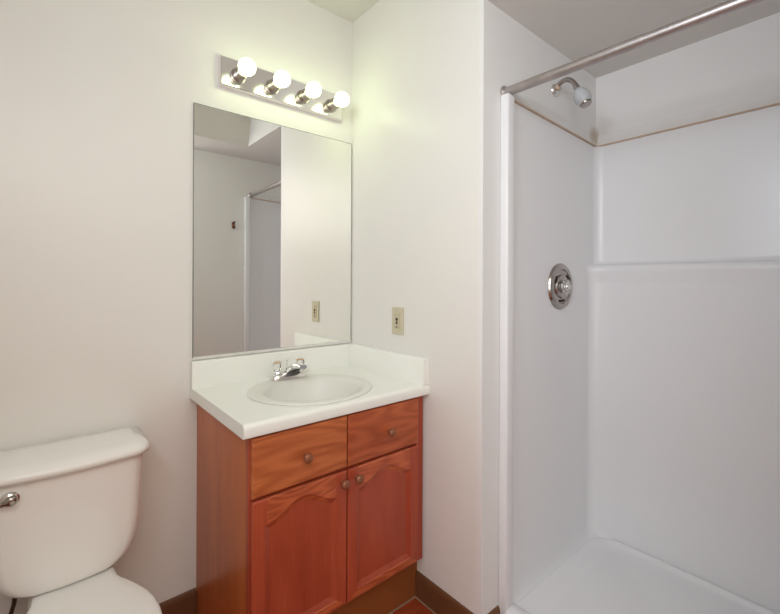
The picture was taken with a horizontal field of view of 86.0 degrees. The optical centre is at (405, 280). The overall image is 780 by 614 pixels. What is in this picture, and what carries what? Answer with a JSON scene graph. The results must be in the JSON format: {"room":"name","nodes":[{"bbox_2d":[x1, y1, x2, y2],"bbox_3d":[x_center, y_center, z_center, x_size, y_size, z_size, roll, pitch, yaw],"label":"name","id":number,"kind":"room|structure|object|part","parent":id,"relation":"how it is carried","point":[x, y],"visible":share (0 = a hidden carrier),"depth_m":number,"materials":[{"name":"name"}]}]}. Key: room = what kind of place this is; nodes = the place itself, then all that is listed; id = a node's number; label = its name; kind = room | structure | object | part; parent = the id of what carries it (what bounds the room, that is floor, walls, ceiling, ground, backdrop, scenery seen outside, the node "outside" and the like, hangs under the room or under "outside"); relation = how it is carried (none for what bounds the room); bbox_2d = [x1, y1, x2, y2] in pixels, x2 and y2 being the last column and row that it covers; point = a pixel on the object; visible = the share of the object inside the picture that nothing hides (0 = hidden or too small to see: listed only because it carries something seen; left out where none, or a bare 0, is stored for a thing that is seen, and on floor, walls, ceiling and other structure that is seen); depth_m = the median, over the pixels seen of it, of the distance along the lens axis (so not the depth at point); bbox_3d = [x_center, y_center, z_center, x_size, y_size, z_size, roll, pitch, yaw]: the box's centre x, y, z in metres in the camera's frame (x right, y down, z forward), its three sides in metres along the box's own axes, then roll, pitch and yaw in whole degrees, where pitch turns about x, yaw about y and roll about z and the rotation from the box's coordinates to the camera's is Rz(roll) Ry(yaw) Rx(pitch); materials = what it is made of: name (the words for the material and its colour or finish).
{"room":"bathroom","nodes":[
{"label":"bathroom","id":0,"kind":"room"},
{"bbox_2d":[0,0,351,613],"bbox_3d":[-0.903,-0.050,1.608,1.780,2.677,0.120,0,0,-41],"label":"wall","id":1,"kind":"structure","parent":0,"point":[97,97],"depth_m":1.45,"materials":[{"name":"paint"}]},
{"bbox_2d":[9,598,16,613],"bbox_3d":[-1.164,1.009,1.226,0.057,0.272,0.116,0,0,-41],"label":"supplies","id":2,"kind":"object","parent":1,"relation":"attached to","point":[14,600],"visible":0.34,"depth_m":1.20,"materials":[{"name":"brown"}]},
{"bbox_2d":[159,587,195,613],"bbox_3d":[-1.133,1.236,1.323,0.867,0.104,0.011,0,0,-41],"label":"baseboard","id":3,"kind":"structure","parent":1,"relation":"attached to","point":[184,603],"depth_m":1.57,"materials":[{"name":"brown wood"}]},
{"bbox_2d":[190,343,348,388],"bbox_3d":[-0.550,0.360,1.818,0.704,0.101,0.031,0,0,-41],"label":"backsplash","id":4,"kind":"structure","parent":1,"relation":"attached to","point":[232,369],"depth_m":1.74,"materials":[{"name":"white laminate"}]},
{"bbox_2d":[192,102,351,359],"bbox_3d":[-0.541,-0.188,1.839,0.724,0.986,0.010,0,0,-41],"label":"wall mirror","id":5,"kind":"object","parent":1,"relation":"attached to","point":[272,202],"visible":1,"depth_m":1.79,"materials":[{"name":"grey mirror"}]},
{"bbox_2d":[218,55,348,121],"bbox_3d":[-0.481,-0.830,1.789,0.564,0.116,0.161,0,0,-41],"label":"vanity light","id":6,"kind":"object","parent":1,"relation":"attached to","point":[243,76],"visible":1,"depth_m":1.77,"materials":[{"name":"metal"}]},
{"bbox_2d":[230,57,255,83],"bbox_3d":[-0.632,-0.823,1.635,0.065,0.065,0.130,0,0,-41],"label":"bulb","id":7,"kind":"object","parent":6,"relation":"attached to","point":[240,73],"depth_m":1.64,"materials":[{"name":"white glass"}]},
{"bbox_2d":[265,70,289,94],"bbox_3d":[-0.524,-0.823,1.730,0.065,0.065,0.130,0,0,-41],"label":"bulb","id":8,"kind":"object","parent":6,"relation":"attached to","point":[274,85],"depth_m":1.73,"materials":[{"name":"white glass"}]},
{"bbox_2d":[297,81,320,103],"bbox_3d":[-0.417,-0.822,1.824,0.065,0.065,0.130,0,0,-41],"label":"bulb","id":9,"kind":"object","parent":6,"relation":"attached to","point":[305,95],"depth_m":1.82,"materials":[{"name":"white glass"}]},
{"bbox_2d":[325,91,348,112],"bbox_3d":[-0.309,-0.822,1.919,0.065,0.065,0.130,0,0,-41],"label":"bulb","id":10,"kind":"object","parent":6,"relation":"attached to","point":[333,104],"depth_m":1.92,"materials":[{"name":"white glass"}]},
{"bbox_2d":[307,0,379,22],"bbox_3d":[-0.399,-1.336,1.041,1.580,0.100,1.390,0,0,-41],"label":"ceiling","id":11,"kind":"structure","parent":0,"point":[350,10],"depth_m":1.96,"materials":[{"name":"white paint"}]},
{"bbox_2d":[392,598,433,613],"bbox_3d":[0.491,1.345,0.695,2.680,0.100,3.300,0,0,-41],"label":"floor","id":12,"kind":"structure","parent":0,"point":[414,606],"depth_m":1.64,"materials":[{"name":"brown wood"}]},
{"bbox_2d":[0,426,161,613],"bbox_3d":[-0.882,0.898,1.110,0.404,0.782,0.641,0,0,-41],"label":"toilet","id":13,"kind":"object","parent":12,"relation":"on","point":[70,508],"visible":1,"depth_m":1.19,"materials":[{"name":"ceramic"}]},
{"bbox_3d":[-1.067,0.585,1.085,0.089,0.034,0.034,0,0,-41],"label":"lever arm","id":14,"kind":"part","parent":13,"relation":"part of"},
{"bbox_3d":[-1.056,0.585,1.115,0.040,0.040,0.016,0,0,-41],"label":"flush lever","id":15,"kind":"part","parent":13,"relation":"part of","materials":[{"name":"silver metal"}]},
{"bbox_3d":[-1.021,0.714,1.269,0.372,0.336,0.194,0,0,-41],"label":"tank","id":16,"kind":"part","parent":13,"relation":"part of","materials":[{"name":"ceramic"}]},
{"bbox_3d":[-1.016,0.526,1.263,0.404,0.039,0.233,0,0,-41],"label":"tank lid","id":17,"kind":"part","parent":13,"relation":"part of","materials":[{"name":"ceramic"}]},
{"bbox_3d":[-0.823,0.893,1.059,0.339,0.018,0.486,0,0,-41],"label":"seat lid","id":18,"kind":"part","parent":13,"relation":"part of","materials":[{"name":"plastic"}]},
{"bbox_2d":[196,396,422,613],"bbox_3d":[-0.350,0.872,1.631,0.710,0.838,0.578,0,0,-41],"label":"vanity cabinet","id":19,"kind":"object","parent":12,"relation":"on","point":[324,516],"visible":0.98,"depth_m":1.40,"materials":[{"name":"brown wood"}]},
{"bbox_3d":[-0.633,0.871,1.427,0.016,0.838,0.509,0,0,-41],"label":"panel","id":20,"kind":"part","parent":19,"relation":"part of","materials":[{"name":"brown wood"}]},
{"bbox_3d":[-0.327,0.872,1.319,0.326,0.454,0.018,0,0,-41],"label":"door","id":21,"kind":"part","parent":19,"relation":"part of","materials":[{"name":"brown wood"}]},
{"bbox_3d":[-0.325,0.547,1.319,0.326,0.176,0.018,0,0,-41],"label":"drawer","id":22,"kind":"part","parent":19,"relation":"part of","materials":[{"name":"brown wood"}]},
{"bbox_3d":[-0.330,0.872,1.323,0.234,0.361,0.005,0,0,-41],"label":"raised panel","id":23,"kind":"part","parent":19,"relation":"part of","materials":[{"name":"brown wood"}]},
{"bbox_3d":[-0.306,0.553,1.304,0.031,0.031,0.032,0,0,-41],"label":"knob","id":24,"kind":"part","parent":19,"relation":"part of","materials":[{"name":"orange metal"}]},
{"bbox_2d":[190,343,429,439],"bbox_3d":[-0.364,0.381,1.631,0.735,0.142,0.558,0,0,-41],"label":"countertop","id":25,"kind":"structure","parent":19,"relation":"on","point":[220,386],"depth_m":1.63,"materials":[{"name":"white laminate"}]},
{"bbox_2d":[270,358,306,380],"bbox_3d":[-0.453,0.365,1.702,0.156,0.081,0.151,0,0,-41],"label":"faucet","id":26,"kind":"object","parent":25,"relation":"on","point":[296,370],"visible":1,"depth_m":1.69,"materials":[{"name":"silver metal"}]},
{"bbox_3d":[-0.524,0.353,1.706,0.041,0.035,0.037,0,0,-41],"label":"knob","id":27,"kind":"part","parent":26,"relation":"part of","materials":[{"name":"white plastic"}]},
{"bbox_3d":[-0.452,0.368,1.701,0.052,0.075,0.149,0,0,-41],"label":"spout","id":28,"kind":"part","parent":26,"relation":"part of","materials":[{"name":"silver metal"}]},
{"bbox_2d":[247,374,371,405],"bbox_3d":[-0.358,0.478,1.594,0.465,0.147,0.449,0,0,-41],"label":"sink","id":29,"kind":"object","parent":25,"relation":"in","point":[311,389],"visible":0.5,"depth_m":1.70,"materials":[{"name":"ceramic"}]},
{"bbox_3d":[-0.203,0.680,1.395,0.031,0.031,0.032,0,0,-41],"label":"knob","id":30,"kind":"part","parent":19,"relation":"part of","materials":[{"name":"orange metal"}]},
{"bbox_3d":[-0.160,0.680,1.433,0.031,0.031,0.032,0,0,-41],"label":"knob","id":31,"kind":"part","parent":19,"relation":"part of","materials":[{"name":"brown wood"}]},
{"bbox_3d":[-0.077,0.548,1.538,0.328,0.176,0.018,0,0,-41],"label":"drawer","id":32,"kind":"part","parent":19,"relation":"part of","materials":[{"name":"red wood"}]},
{"bbox_3d":[-0.078,0.873,1.537,0.328,0.454,0.018,0,0,-41],"label":"door","id":33,"kind":"part","parent":19,"relation":"part of","materials":[{"name":"brown wood"}]},
{"bbox_3d":[-0.081,0.873,1.541,0.235,0.361,0.005,0,0,-41],"label":"raised panel","id":34,"kind":"part","parent":19,"relation":"part of","materials":[{"name":"brown wood"}]},
{"bbox_3d":[-0.051,0.554,1.529,0.031,0.031,0.032,0,0,-41],"label":"knob","id":35,"kind":"part","parent":19,"relation":"part of","materials":[{"name":"brown wood"}]},
{"bbox_2d":[498,93,779,613],"bbox_3d":[0.934,0.310,1.446,0.778,1.974,0.911,0,0,-41],"label":"shower stall","id":36,"kind":"object","parent":12,"relation":"on","point":[639,417],"visible":1,"depth_m":1.71,"materials":[{"name":"white plastic"}]},
{"bbox_2d":[548,263,572,309],"bbox_3d":[0.683,0.026,1.793,0.200,0.200,0.048,0,0,-41],"label":"shower valve","id":37,"kind":"object","parent":36,"relation":"attached to","point":[560,283],"visible":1,"depth_m":1.78,"materials":[{"name":"silver metal"}]},
{"bbox_3d":[0.689,0.026,1.786,0.062,0.062,0.030,0,0,-41],"label":"knob","id":38,"kind":"part","parent":37,"relation":"part of","materials":[{"name":"white plastic"}]},
{"bbox_2d":[351,0,595,613],"bbox_3d":[0.372,-0.044,2.103,0.990,2.677,0.820,0,0,-41],"label":"wall","id":39,"kind":"structure","parent":0,"point":[414,239],"depth_m":1.62,"materials":[{"name":"paint"}]},
{"bbox_2d":[392,307,403,334],"bbox_3d":[-0.035,0.174,1.808,0.011,0.117,0.075,0,0,-41],"label":"wall outlet","id":40,"kind":"object","parent":39,"relation":"attached to","point":[397,312],"visible":1,"depth_m":1.80,"materials":[{"name":"beige plastic"}]},
{"bbox_2d":[394,313,399,328],"bbox_3d":[-0.036,0.174,1.807,0.003,0.067,0.033,0,0,-41],"label":"receptacle","id":41,"kind":"object","parent":40,"relation":"attached to","point":[396,315],"depth_m":1.80,"materials":[{"name":"beige plastic"}]},
{"bbox_2d":[415,596,435,613],"bbox_3d":[0.149,1.290,1.580,0.006,0.006,0.346,0,0,-41],"label":"trim","id":42,"kind":"structure","parent":39,"relation":"attached to","point":[418,599],"depth_m":1.66,"materials":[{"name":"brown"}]},
{"bbox_2d":[415,570,473,613],"bbox_3d":[0.152,1.241,1.589,0.011,0.104,0.353,0,0,-41],"label":"baseboard","id":43,"kind":"structure","parent":39,"relation":"attached to","point":[428,592],"depth_m":1.62,"materials":[{"name":"brown wood"}]},
{"bbox_2d":[488,605,499,613],"bbox_3d":[0.305,1.242,1.496,0.096,0.104,0.011,0,0,-41],"label":"baseboard","id":44,"kind":"structure","parent":39,"relation":"attached to","point":[496,610],"depth_m":1.51,"materials":[{"name":"brown wood"}]},
{"bbox_2d":[551,77,591,108],"bbox_3d":[0.689,-0.774,1.729,0.063,0.151,0.163,0,0,-41],"label":"shower head","id":45,"kind":"object","parent":39,"relation":"attached to","point":[582,96],"visible":1,"depth_m":1.69,"materials":[{"name":"silver metal"}]},
{"bbox_3d":[0.670,-0.823,1.750,0.020,0.055,0.108,0,0,-41],"label":"arm","id":46,"kind":"part","parent":45,"relation":"part of"},
{"bbox_2d":[500,0,763,94],"bbox_3d":[0.678,-0.696,1.218,0.050,0.055,0.911,0,0,-43],"label":"shower curtain rod","id":47,"kind":"object","parent":39,"relation":"attached to","point":[727,7],"visible":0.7,"depth_m":1.22,"materials":[{"name":"metal"}]},
{"bbox_2d":[488,0,779,77],"bbox_3d":[0.988,-1.186,1.408,0.990,0.389,1.031,0,0,-41],"label":"ceiling","id":48,"kind":"structure","parent":0,"point":[577,29],"depth_m":1.60,"materials":[{"name":"white paint"}]},
{"bbox_2d":[596,12,779,136],"bbox_3d":[1.306,0.010,1.705,0.113,2.577,1.051,0,0,-41],"label":"wall","id":49,"kind":"structure","parent":0,"point":[742,62],"depth_m":1.74,"materials":[{"name":"paint"}]},
{"bbox_2d":[513,90,779,145],"bbox_3d":[0.964,-0.691,1.468,0.716,0.075,0.911,0,0,-41],"label":"trim","id":50,"kind":"structure","parent":49,"relation":"attached to","point":[770,98],"depth_m":1.74,"materials":[{"name":"plastic"}]}
]}

